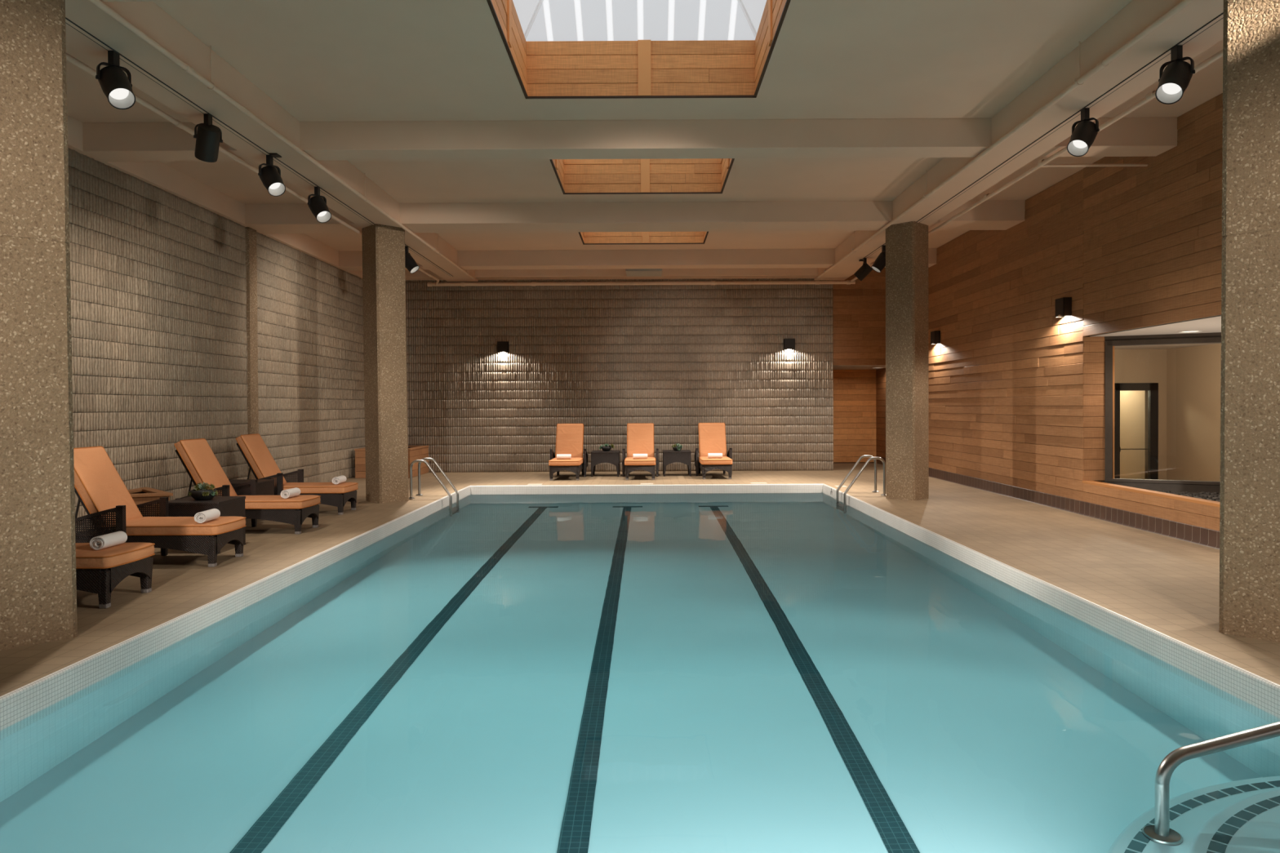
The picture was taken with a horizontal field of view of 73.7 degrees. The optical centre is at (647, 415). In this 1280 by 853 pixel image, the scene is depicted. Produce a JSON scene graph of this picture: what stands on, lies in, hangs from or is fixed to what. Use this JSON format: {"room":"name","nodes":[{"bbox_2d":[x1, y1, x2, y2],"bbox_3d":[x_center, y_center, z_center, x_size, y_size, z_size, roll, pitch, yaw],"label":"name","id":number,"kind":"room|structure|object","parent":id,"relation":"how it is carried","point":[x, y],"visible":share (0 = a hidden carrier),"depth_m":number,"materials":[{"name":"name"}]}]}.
{"room":"indoor swimming pool","nodes":[
{"label":"indoor swimming pool","id":0,"kind":"room"},
{"bbox_2d":[67,147,364,533],"bbox_3d":[-6.884,-0.944,8.939,0.341,5.350,24.300,0,1,0],"label":"wall","id":1,"kind":"structure","parent":0,"point":[158,282],"depth_m":12.62,"materials":[{"name":"beige brick"}]},
{"bbox_2d":[245,226,258,479],"bbox_3d":[-6.727,-0.853,14.511,0.095,4.640,0.280,0,1,0],"label":"pilaster","id":2,"kind":"object","parent":1,"relation":"attached to","point":[251,233],"visible":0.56,"depth_m":14.44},
{"bbox_2d":[405,278,833,472],"bbox_3d":[-1.255,-1.110,20.941,11.602,5.350,0.296,0,1,0],"label":"wall","id":3,"kind":"structure","parent":0,"point":[675,358],"depth_m":20.81,"materials":[{"name":"grey brick"}]},
{"bbox_2d":[497,341,508,352],"bbox_3d":[-3.503,-1.662,20.754,0.260,0.272,0.120,0,1,0],"label":"wall sconce","id":4,"kind":"object","parent":3,"relation":"attached to","point":[502,346],"visible":1,"depth_m":20.69,"materials":[{"name":"brown metal"}]},
{"bbox_2d":[783,338,795,350],"bbox_3d":[3.456,-1.732,20.754,0.260,0.272,0.120,0,1,0],"label":"wall sconce","id":5,"kind":"object","parent":3,"relation":"attached to","point":[788,343],"visible":1,"depth_m":20.69,"materials":[{"name":"brown metal"}]},
{"bbox_2d":[0,462,1279,696],"bbox_3d":[-0.177,1.608,10.119,13.730,0.253,26.600,0,1,0],"label":"floor","id":6,"kind":"structure","parent":0,"point":[1170,586],"depth_m":9.11,"materials":[{"name":"tile"}]},
{"bbox_2d":[0,0,77,650],"bbox_3d":[-4.384,-0.768,5.941,0.559,4.643,0.559,0,1,45],"label":"pillar","id":7,"kind":"structure","parent":6,"relation":"on","point":[38,585],"depth_m":5.78,"materials":[{"name":"brown stone"}]},
{"bbox_2d":[75,542,155,608],"bbox_3d":[-5.083,0.945,7.126,1.644,1.197,0.832,0,1,0],"label":"chaise lounge","id":8,"kind":"object","parent":6,"relation":"on","point":[100,571],"visible":0.51,"depth_m":6.89,"materials":[{"name":"wicker"}]},
{"bbox_2d":[89,531,127,550],"bbox_3d":[-4.498,1.042,7.132,0.117,0.109,0.318,0,1,0],"label":"rolled towel","id":9,"kind":"object","parent":8,"relation":"on","point":[110,540],"visible":1,"depth_m":7.05,"materials":[{"name":"white fabric"}]},
{"bbox_2d":[75,542,154,568],"bbox_3d":[-4.856,1.161,7.128,1.184,0.128,0.674,0,1,0],"label":"seat cushion","id":10,"kind":"object","parent":8,"relation":"on","point":[124,555],"depth_m":6.98,"materials":[{"name":"orange fabric"}]},
{"bbox_2d":[128,487,173,516],"bbox_3d":[-6.275,1.231,10.834,0.838,0.548,1.157,0,1,0],"label":"side table","id":11,"kind":"object","parent":6,"relation":"on","point":[143,495],"visible":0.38,"depth_m":10.51,"materials":[{"name":"wood"}]},
{"bbox_2d":[73,446,245,567],"bbox_3d":[-5.113,0.925,8.881,1.644,1.197,0.832,0,1,0],"label":"chaise lounge","id":12,"kind":"object","parent":6,"relation":"on","point":[109,507],"visible":0.77,"depth_m":8.61,"materials":[{"name":"fabric"}]},
{"bbox_2d":[73,447,142,528],"bbox_3d":[-5.677,0.747,8.879,0.509,0.818,0.617,0,1,0],"label":"cushion","id":13,"kind":"object","parent":12,"relation":"on","point":[99,486],"depth_m":8.80,"materials":[{"name":"orange fabric"}]},
{"bbox_2d":[102,515,245,536],"bbox_3d":[-4.886,1.140,8.883,1.184,0.128,0.674,0,1,0],"label":"seat cushion","id":14,"kind":"object","parent":12,"relation":"on","point":[135,526],"depth_m":8.58,"materials":[{"name":"orange fabric"}]},
{"bbox_2d":[194,508,220,523],"bbox_3d":[-4.498,1.024,8.732,0.117,0.109,0.318,0,1,-2],"label":"rolled towel","id":15,"kind":"object","parent":12,"relation":"on","point":[214,513],"visible":1,"depth_m":8.63,"materials":[{"name":"white fabric"}]},
{"bbox_2d":[168,496,245,554],"bbox_3d":[-5.014,1.230,9.669,0.642,0.567,0.642,0,1,0],"label":"side table","id":16,"kind":"object","parent":6,"relation":"on","point":[228,506],"visible":0.53,"depth_m":9.43,"materials":[{"name":"wicker"}]},
{"bbox_2d":[188,481,217,500],"bbox_3d":[-4.996,0.845,9.610,0.315,0.205,0.276,0,1,0],"label":"succulent bowl","id":17,"kind":"object","parent":16,"relation":"on","point":[204,491],"visible":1,"depth_m":9.53,"materials":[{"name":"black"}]},
{"bbox_2d":[173,438,320,534],"bbox_3d":[-5.148,0.900,11.076,1.644,1.197,0.832,0,1,0],"label":"chaise lounge","id":18,"kind":"object","parent":6,"relation":"on","point":[197,456],"visible":0.6,"depth_m":10.84,"materials":[{"name":"fabric"}]},
{"bbox_2d":[175,439,236,496],"bbox_3d":[-5.712,0.722,11.074,0.509,0.818,0.617,0,1,0],"label":"cushion","id":19,"kind":"object","parent":18,"relation":"on","point":[197,456],"depth_m":10.94,"materials":[{"name":"orange fabric"}]},
{"bbox_2d":[235,494,320,509],"bbox_3d":[-4.921,1.115,11.078,1.184,0.128,0.674,0,1,0],"label":"seat cushion","id":20,"kind":"object","parent":18,"relation":"on","point":[251,501],"depth_m":10.78,"materials":[{"name":"orange fabric"}]},
{"bbox_2d":[280,487,300,498],"bbox_3d":[-4.599,0.998,11.012,0.117,0.109,0.318,0,1,3],"label":"rolled towel","id":21,"kind":"object","parent":18,"relation":"on","point":[292,492],"visible":1,"depth_m":10.91,"materials":[{"name":"white fabric"}]},
{"bbox_2d":[229,479,274,495],"bbox_3d":[-5.694,1.207,11.994,0.642,0.567,0.642,0,1,0],"label":"side table","id":22,"kind":"object","parent":6,"relation":"on","point":[264,486],"visible":0.22,"depth_m":12.04,"materials":[{"name":"wicker"}]},
{"bbox_2d":[235,433,358,515],"bbox_3d":[-5.298,0.879,12.996,1.644,1.197,0.832,0,1,0],"label":"chaise lounge","id":23,"kind":"object","parent":6,"relation":"on","point":[254,450],"visible":0.66,"depth_m":12.72,"materials":[{"name":"fabric"}]},
{"bbox_2d":[236,434,286,483],"bbox_3d":[-5.862,0.701,12.994,0.509,0.818,0.617,0,1,0],"label":"cushion","id":24,"kind":"object","parent":23,"relation":"on","point":[254,450],"depth_m":12.81,"materials":[{"name":"orange fabric"}]},
{"bbox_2d":[274,482,358,493],"bbox_3d":[-5.071,1.094,12.998,1.184,0.128,0.674,0,1,0],"label":"seat cushion","id":25,"kind":"object","parent":23,"relation":"on","point":[304,487],"depth_m":12.69,"materials":[{"name":"orange fabric"}]},
{"bbox_2d":[332,475,346,484],"bbox_3d":[-4.679,0.976,12.972,0.117,0.109,0.318,0,1,-2],"label":"rolled towel","id":26,"kind":"object","parent":23,"relation":"on","point":[337,480],"visible":1,"depth_m":12.86,"materials":[{"name":"white fabric"}]},
{"bbox_2d":[354,447,365,478],"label":"planter","id":27,"kind":"object","parent":6,"relation":"on","point":[360,456],"depth_m":19.19,"materials":[{"name":"wood"}]},
{"bbox_2d":[361,223,408,502],"bbox_3d":[-4.459,-0.867,14.541,0.559,4.643,0.559,0,1,45],"label":"pillar","id":28,"kind":"structure","parent":6,"relation":"on","point":[384,268],"depth_m":14.33,"materials":[{"name":"beige concrete"}]},
{"bbox_2d":[408,445,428,478],"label":"planter","id":29,"kind":"object","parent":6,"relation":"on","point":[417,452],"depth_m":19.84,"materials":[{"name":"wood"}]},
{"bbox_2d":[408,457,458,508],"bbox_3d":[-3.778,1.679,15.150,0.792,1.832,0.664,0,1,0],"label":"pool ladder","id":30,"kind":"object","parent":6,"relation":"attached to","point":[424,460],"visible":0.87,"depth_m":14.87,"materials":[{"name":"metal"}]},
{"bbox_2d":[548,423,587,480],"bbox_3d":[-1.786,0.790,19.143,0.832,1.197,1.644,0,1,0],"label":"chaise lounge","id":31,"kind":"object","parent":6,"relation":"on","point":[569,437],"visible":0.95,"depth_m":19.54,"materials":[{"name":"fabric"}]},
{"bbox_2d":[556,453,571,459],"bbox_3d":[-1.815,0.897,18.635,0.318,0.109,0.117,0,1,0],"label":"rolled towel","id":32,"kind":"object","parent":31,"relation":"on","point":[559,456],"visible":1,"depth_m":18.59,"materials":[{"name":"white fabric"}]},
{"bbox_2d":[548,457,583,466],"bbox_3d":[-1.785,1.010,18.919,0.674,0.128,1.184,0,1,0],"label":"seat cushion","id":33,"kind":"object","parent":31,"relation":"on","point":[575,461],"depth_m":18.35,"materials":[{"name":"orange fabric"}]},
{"bbox_2d":[555,423,582,457],"bbox_3d":[-1.787,0.603,19.704,0.617,0.818,0.509,0,1,0],"label":"cushion","id":34,"kind":"object","parent":31,"relation":"on","point":[569,437],"depth_m":19.66,"materials":[{"name":"orange fabric"}]},
{"bbox_2d":[591,450,620,476],"bbox_3d":[-0.950,1.096,19.594,0.642,0.567,0.642,0,1,0],"label":"side table","id":35,"kind":"object","parent":6,"relation":"on","point":[597,457],"visible":0.99,"depth_m":19.28,"materials":[{"name":"wicker"}]},
{"bbox_2d":[599,444,614,451],"bbox_3d":[-0.920,0.722,19.539,0.367,0.183,0.243,0,1,0],"label":"succulent bowl","id":36,"kind":"object","parent":35,"relation":"on","point":[606,448],"visible":1,"depth_m":19.47,"materials":[{"name":"black"}]},
{"bbox_2d":[622,422,658,479],"bbox_3d":[-0.151,0.782,19.143,0.832,1.197,1.644,0,1,0],"label":"chaise lounge","id":37,"kind":"object","parent":6,"relation":"on","point":[640,436],"visible":0.96,"depth_m":19.53,"materials":[{"name":"fabric"}]},
{"bbox_2d":[632,453,647,458],"bbox_3d":[-0.151,0.888,18.635,0.318,0.109,0.117,0,1,-1],"label":"rolled towel","id":38,"kind":"object","parent":37,"relation":"on","point":[634,455],"visible":1,"depth_m":18.58,"materials":[{"name":"white fabric"}]},
{"bbox_2d":[624,457,655,464],"bbox_3d":[-0.150,1.001,18.919,0.674,0.128,1.184,0,1,0],"label":"seat cushion","id":39,"kind":"object","parent":37,"relation":"on","point":[628,460],"depth_m":18.35,"materials":[{"name":"orange fabric"}]},
{"bbox_2d":[626,423,653,457],"bbox_3d":[-0.152,0.595,19.704,0.617,0.818,0.509,0,1,0],"label":"cushion","id":40,"kind":"object","parent":37,"relation":"on","point":[640,437],"depth_m":19.66,"materials":[{"name":"orange fabric"}]},
{"bbox_2d":[662,449,691,476],"bbox_3d":[0.680,1.088,19.604,0.642,0.567,0.642,0,1,0],"label":"side table","id":41,"kind":"object","parent":6,"relation":"on","point":[669,456],"visible":1,"depth_m":19.29,"materials":[{"name":"wicker"}]},
{"bbox_2d":[671,443,682,450],"bbox_3d":[0.688,0.717,19.492,0.238,0.176,0.244,-1,1,-38],"label":"succulent bowl","id":42,"kind":"object","parent":41,"relation":"on","point":[678,447],"visible":1,"depth_m":19.44,"materials":[{"name":"black"}]},
{"bbox_2d":[694,422,733,479],"bbox_3d":[1.516,0.773,19.243,0.832,1.197,1.644,0,1,0],"label":"chaise lounge","id":43,"kind":"object","parent":6,"relation":"on","point":[712,436],"visible":0.97,"depth_m":19.63,"materials":[{"name":"fabric"}]},
{"bbox_2d":[698,422,726,456],"bbox_3d":[1.515,0.585,19.804,0.617,0.818,0.509,0,1,0],"label":"cushion","id":44,"kind":"object","parent":43,"relation":"on","point":[712,436],"depth_m":19.76,"materials":[{"name":"orange fabric"}]},
{"bbox_2d":[707,453,722,457],"bbox_3d":[1.494,0.879,18.735,0.318,0.109,0.117,0,1,2],"label":"rolled towel","id":45,"kind":"object","parent":43,"relation":"on","point":[709,455],"visible":1,"depth_m":18.68,"materials":[{"name":"white fabric"}]},
{"bbox_2d":[698,456,732,463],"bbox_3d":[1.517,0.992,19.019,0.674,0.128,1.184,0,1,0],"label":"seat cushion","id":46,"kind":"object","parent":43,"relation":"on","point":[702,460],"depth_m":18.45,"materials":[{"name":"orange fabric"}]},
{"bbox_2d":[835,454,885,506],"bbox_3d":[3.842,1.639,15.310,0.797,1.832,0.704,0,1,0],"label":"pool ladder","id":47,"kind":"object","parent":6,"relation":"attached to","point":[872,457],"visible":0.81,"depth_m":15.01,"materials":[{"name":"metal"}]},
{"bbox_2d":[885,221,928,500],"bbox_3d":[4.431,-0.911,14.541,0.537,4.643,0.537,0,1,45],"label":"pillar","id":48,"kind":"structure","parent":6,"relation":"on","point":[907,409],"depth_m":14.34,"materials":[{"name":"beige stone"}]},
{"bbox_2d":[1155,489,1219,502],"bbox_3d":[7.876,1.195,10.610,2.900,0.288,3.390,0,1,0],"label":"gravel","id":49,"kind":"object","parent":6,"relation":"on","point":[1215,496],"visible":0.14,"depth_m":11.49,"materials":[{"name":"grey gravel"}]},
{"bbox_2d":[1218,0,1279,642],"bbox_3d":[4.351,-0.811,5.911,0.552,4.643,0.552,0,1,45],"label":"pillar","id":50,"kind":"structure","parent":6,"relation":"on","point":[1250,491],"depth_m":5.79,"materials":[{"name":"brown stone"}]},
{"bbox_3d":[-0.002,2.581,9.965,7.320,1.720,14.770,0,1,0],"label":"basin","id":51,"kind":"object","parent":6,"relation":"in","visible":0},
{"bbox_2d":[0,493,1279,852],"bbox_3d":[-0.002,2.573,9.965,7.200,1.825,14.650,0,1,0],"label":"pool water","id":52,"kind":"object","parent":51,"relation":"in","point":[695,673],"visible":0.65,"depth_m":4.95,"materials":[{"name":"teal liquid"}]},
{"bbox_2d":[0,484,1279,730],"bbox_3d":[-0.007,1.651,9.955,7.180,0.339,14.630,0,1,0],"label":"pool coping","id":53,"kind":"object","parent":51,"relation":"on","point":[16,705],"visible":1,"depth_m":6.91,"materials":[{"name":"white tile"}]},
{"bbox_2d":[1155,721,1279,785],"bbox_3d":[3.284,1.737,3.990,1.914,1.152,0.164,0,1,0],"label":"handrail","id":54,"kind":"object","parent":51,"relation":"on","point":[1171,762],"visible":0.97,"depth_m":3.96,"materials":[{"name":"metal"}]},
{"bbox_2d":[66,0,1222,251],"bbox_3d":[-0.178,-3.586,10.159,13.580,0.180,26.800,0,1,0],"label":"ceiling","id":55,"kind":"structure","parent":0,"point":[355,60],"depth_m":9.05,"materials":[{"name":"paint"}]},
{"bbox_2d":[66,115,362,278],"bbox_3d":[-6.766,-3.277,8.562,0.200,0.338,23.600,0,1,0],"label":"ceiling beam","id":56,"kind":"structure","parent":55,"relation":"attached to","point":[157,174],"depth_m":12.67,"materials":[{"name":"paint"}]},
{"bbox_2d":[100,0,353,1],"bbox_3d":[-0.296,-3.279,5.973,13.140,0.340,0.820,0,1,0],"label":"ceiling beam","id":57,"kind":"structure","parent":55,"relation":"attached to","point":[100,0],"depth_m":6.37,"materials":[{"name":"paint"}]},
{"bbox_2d":[65,0,478,281],"bbox_3d":[-4.474,-3.289,8.738,0.745,0.341,23.950,0,1,0],"label":"ceiling beam","id":58,"kind":"structure","parent":55,"relation":"attached to","point":[148,17],"depth_m":8.64,"materials":[{"name":"paint"}]},
{"bbox_2d":[65,17,453,276],"bbox_3d":[-4.495,-3.131,10.414,0.148,0.015,18.900,0,1,0],"label":"track","id":59,"kind":"object","parent":58,"relation":"attached to","point":[275,155],"visible":0.88,"depth_m":8.81,"materials":[{"name":"grey metal"}]},
{"bbox_2d":[95,50,135,109],"bbox_3d":[-4.486,-2.841,7.237,0.371,0.503,0.271,0,1,30],"label":"track spotlight","id":60,"kind":"object","parent":59,"relation":"attached to","point":[115,84],"visible":1,"depth_m":7.20,"materials":[{"name":"black metal"}]},
{"bbox_2d":[193,113,222,162],"bbox_3d":[-4.559,-2.872,8.842,0.359,0.477,0.269,0,1,37],"label":"track spotlight","id":61,"kind":"object","parent":59,"relation":"attached to","point":[208,136],"visible":1,"depth_m":8.78,"materials":[{"name":"black metal"}]},
{"bbox_2d":[257,155,285,196],"bbox_3d":[-4.486,-2.875,10.237,0.371,0.503,0.271,0,1,30],"label":"track spotlight","id":62,"kind":"object","parent":59,"relation":"attached to","point":[270,177],"visible":1,"depth_m":10.19,"materials":[{"name":"black metal"}]},
{"bbox_2d":[307,186,331,222],"bbox_3d":[-4.486,-2.892,11.716,0.371,0.503,0.271,0,1,30],"label":"track spotlight","id":63,"kind":"object","parent":59,"relation":"attached to","point":[317,206],"visible":1,"depth_m":11.67,"materials":[{"name":"black metal"}]},
{"bbox_2d":[404,245,419,273],"bbox_3d":[-4.481,-2.940,16.117,0.361,0.508,0.271,0,1,0],"label":"track spotlight","id":64,"kind":"object","parent":59,"relation":"attached to","point":[411,264],"visible":0.73,"depth_m":16.03,"materials":[{"name":"black metal"}]},
{"bbox_2d":[88,0,475,279],"bbox_3d":[-4.076,-3.257,8.463,0.085,0.420,23.200,0,1,0],"label":"pipe","id":65,"kind":"object","parent":55,"relation":"hanging from","point":[188,68],"visible":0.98,"depth_m":8.41,"materials":[{"name":"beige metal"}]},
{"bbox_2d":[405,267,817,279],"bbox_3d":[-1.177,-3.466,20.571,11.380,0.291,0.520,0,1,0],"label":"ceiling beam","id":66,"kind":"structure","parent":55,"relation":"attached to","point":[771,273],"depth_m":20.31,"materials":[{"name":"paint"}]},
{"bbox_2d":[76,116,1177,161],"bbox_3d":[-0.297,-3.328,10.297,13.140,0.340,0.430,0,1,0],"label":"ceiling beam","id":67,"kind":"structure","parent":55,"relation":"attached to","point":[1126,136],"depth_m":10.08,"materials":[{"name":"paint"}]},
{"bbox_2d":[66,53,439,285],"bbox_3d":[-4.976,-3.036,8.646,0.179,0.115,23.561,0,1,0],"label":"pipe","id":68,"kind":"object","parent":67,"relation":"attached to","point":[69,58],"visible":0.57,"depth_m":9.06,"materials":[{"name":"beige metal"}]},
{"bbox_2d":[426,280,855,286],"bbox_3d":[-0.141,-3.170,20.465,10.250,0.100,0.100,0,1,0],"label":"pipe","id":69,"kind":"object","parent":68,"relation":"attached to","point":[847,282],"visible":1,"depth_m":20.43,"materials":[{"name":"beige metal"}]},
{"bbox_2d":[850,48,1222,281],"bbox_3d":[4.890,-3.100,8.615,0.068,0.086,23.500,0,1,0],"label":"pipe","id":70,"kind":"object","parent":67,"relation":"attached to","point":[1150,95],"visible":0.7,"depth_m":10.11,"materials":[{"name":"beige metal"}]},
{"bbox_2d":[240,200,1025,233],"bbox_3d":[-0.297,-3.377,14.532,13.140,0.340,0.760,0,1,0],"label":"ceiling beam","id":71,"kind":"structure","parent":55,"relation":"attached to","point":[990,215],"depth_m":14.15,"materials":[{"name":"paint"}]},
{"bbox_2d":[336,248,937,270],"bbox_3d":[-0.297,-3.425,18.702,13.140,0.340,0.480,0,1,0],"label":"ceiling beam","id":72,"kind":"structure","parent":55,"relation":"attached to","point":[692,258],"depth_m":18.46,"materials":[{"name":"paint"}]},
{"bbox_2d":[486,0,791,98],"bbox_3d":[-0.071,-4.141,8.103,2.690,1.348,2.660,0,1,0],"label":"skylight","id":73,"kind":"object","parent":55,"relation":"attached to","point":[645,48],"visible":0.99,"depth_m":9.34,"materials":[{"name":"brown wood"}]},
{"bbox_2d":[549,158,734,194],"bbox_3d":[-0.071,-4.190,12.343,2.690,1.348,2.640,0,1,0],"label":"skylight","id":74,"kind":"object","parent":55,"relation":"attached to","point":[659,175],"visible":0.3,"depth_m":13.57,"materials":[{"name":"brown wood"}]},
{"bbox_2d":[578,231,708,244],"bbox_3d":[-0.071,-4.238,16.562,2.690,1.348,2.660,0,1,0],"label":"skylight","id":75,"kind":"object","parent":55,"relation":"attached to","point":[587,237],"visible":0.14,"depth_m":17.80,"materials":[{"name":"brown wood"}]},
{"bbox_2d":[625,268,662,276],"bbox_3d":[-0.072,-3.421,19.512,0.820,0.366,0.800,0,1,0],"label":"ceiling vent","id":76,"kind":"object","parent":55,"relation":"in","point":[629,272],"visible":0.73,"depth_m":19.28,"materials":[{"name":"beige"}]},
{"bbox_2d":[817,0,1194,278],"bbox_3d":[4.028,-3.298,8.463,0.085,0.420,23.200,0,1,0],"label":"pipe","id":77,"kind":"object","parent":55,"relation":"hanging from","point":[1104,63],"visible":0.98,"depth_m":8.53,"materials":[{"name":"beige metal"}]},
{"bbox_2d":[813,0,1223,279],"bbox_3d":[4.441,-3.334,8.797,0.745,0.341,24.070,0,1,0],"label":"ceiling beam","id":78,"kind":"structure","parent":55,"relation":"attached to","point":[1136,15],"depth_m":8.71,"materials":[{"name":"paint"}]},
{"bbox_2d":[858,12,1223,261],"bbox_3d":[4.509,-3.157,9.440,0.120,0.031,16.950,0,1,0],"label":"track","id":79,"kind":"object","parent":78,"relation":"attached to","point":[1220,16],"visible":0.8,"depth_m":8.68,"materials":[{"name":"grey metal"}]},
{"bbox_2d":[853,257,872,280],"bbox_3d":[4.484,-3.024,17.685,0.382,0.466,0.271,0,1,35],"label":"track spotlight","id":80,"kind":"object","parent":79,"relation":"attached to","point":[865,268],"visible":0.99,"depth_m":17.60,"materials":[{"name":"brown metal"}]},
{"bbox_2d":[871,244,885,272],"bbox_3d":[4.455,-2.984,16.267,0.355,0.513,0.271,0,1,0],"label":"track spotlight","id":81,"kind":"object","parent":79,"relation":"attached to","point":[879,264],"visible":0.8,"depth_m":16.19,"materials":[{"name":"black metal"}]},
{"bbox_2d":[1066,107,1099,156],"bbox_3d":[4.471,-2.903,8.740,0.272,0.503,0.371,0,1,40],"label":"track spotlight","id":82,"kind":"object","parent":79,"relation":"attached to","point":[1083,135],"visible":1,"depth_m":8.71,"materials":[{"name":"black metal"}]},
{"bbox_2d":[1155,44,1195,104],"bbox_3d":[4.471,-2.885,7.220,0.272,0.503,0.371,0,1,40],"label":"track spotlight","id":83,"kind":"object","parent":79,"relation":"attached to","point":[1175,77],"visible":1,"depth_m":7.20,"materials":[{"name":"black metal"}]},
{"bbox_2d":[1041,163,1147,167],"bbox_3d":[5.587,-3.136,10.685,1.395,0.045,0.045,0,1,0],"label":"pipe","id":84,"kind":"object","parent":55,"relation":"attached to","point":[1046,165],"visible":0.75,"depth_m":10.67,"materials":[{"name":"beige metal"}]},
{"bbox_2d":[833,369,876,462],"bbox_3d":[5.399,-1.184,22.363,2.350,5.400,2.650,0,1,0],"label":"wall","id":85,"kind":"structure","parent":0,"point":[855,434],"depth_m":23.38,"materials":[{"name":"brown wood"}]},
{"bbox_2d":[832,267,885,369],"bbox_3d":[5.417,-2.539,22.145,1.900,2.585,2.654,0,1,0],"label":"wall","id":86,"kind":"structure","parent":0,"point":[859,308],"depth_m":20.83,"materials":[{"name":"brown wood"}]},
{"bbox_2d":[875,93,1222,531],"bbox_3d":[7.892,-1.032,10.239,3.248,5.350,26.900,0,1,0],"label":"wall","id":87,"kind":"structure","parent":0,"point":[1016,389],"depth_m":12.61,"materials":[{"name":"brown wood"}]},
{"bbox_2d":[930,330,940,344],"bbox_3d":[6.212,-1.679,18.382,0.120,0.272,0.260,0,1,0],"label":"wall sconce","id":88,"kind":"object","parent":87,"relation":"attached to","point":[935,335],"visible":1,"depth_m":18.25,"materials":[{"name":"brown metal"}]},
{"bbox_2d":[875,456,1219,549],"bbox_3d":[6.274,1.356,10.117,0.065,0.193,26.600,0,1,0],"label":"baseboard","id":89,"kind":"structure","parent":87,"relation":"attached to","point":[1183,531],"depth_m":11.86,"materials":[{"name":"tile"}]},
{"bbox_2d":[1055,297,1071,317],"bbox_3d":[6.212,-1.614,12.733,0.120,0.272,0.260,0,1,0],"label":"wall sconce","id":90,"kind":"object","parent":87,"relation":"attached to","point":[1063,305],"visible":1,"depth_m":12.61,"materials":[{"name":"brown metal"}]},
{"bbox_2d":[1102,332,1221,493],"bbox_3d":[8.041,0.126,11.616,3.250,2.800,0.110,0,1,26],"label":"window","id":91,"kind":"structure","parent":87,"relation":"in","point":[1174,486],"depth_m":12.08,"materials":[{"name":"glass"},{"name":"dark bronze metal"}]},
{"bbox_2d":[1114,342,1221,481],"bbox_3d":[9.900,0.073,15.452,6.600,3.400,12.100,0,1,0],"label":"wall","id":92,"kind":"structure","parent":0,"point":[1188,375],"depth_m":18.66,"materials":[{"name":"beige paint"}]},
{"bbox_2d":[1114,382,1158,479],"bbox_3d":[10.882,0.451,19.015,0.960,2.352,0.105,0,1,0],"label":"door","id":93,"kind":"structure","parent":92,"relation":"in","point":[1152,388],"depth_m":18.96,"materials":[{"name":"black"}]},
{"bbox_2d":[1177,330,1203,333],"bbox_3d":[7.284,-1.130,11.448,0.290,0.014,0.290,0,1,0],"label":"recessed light","id":94,"kind":"object","parent":92,"relation":"in","point":[1181,331],"visible":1,"depth_m":11.46,"materials":[{"name":"white"}]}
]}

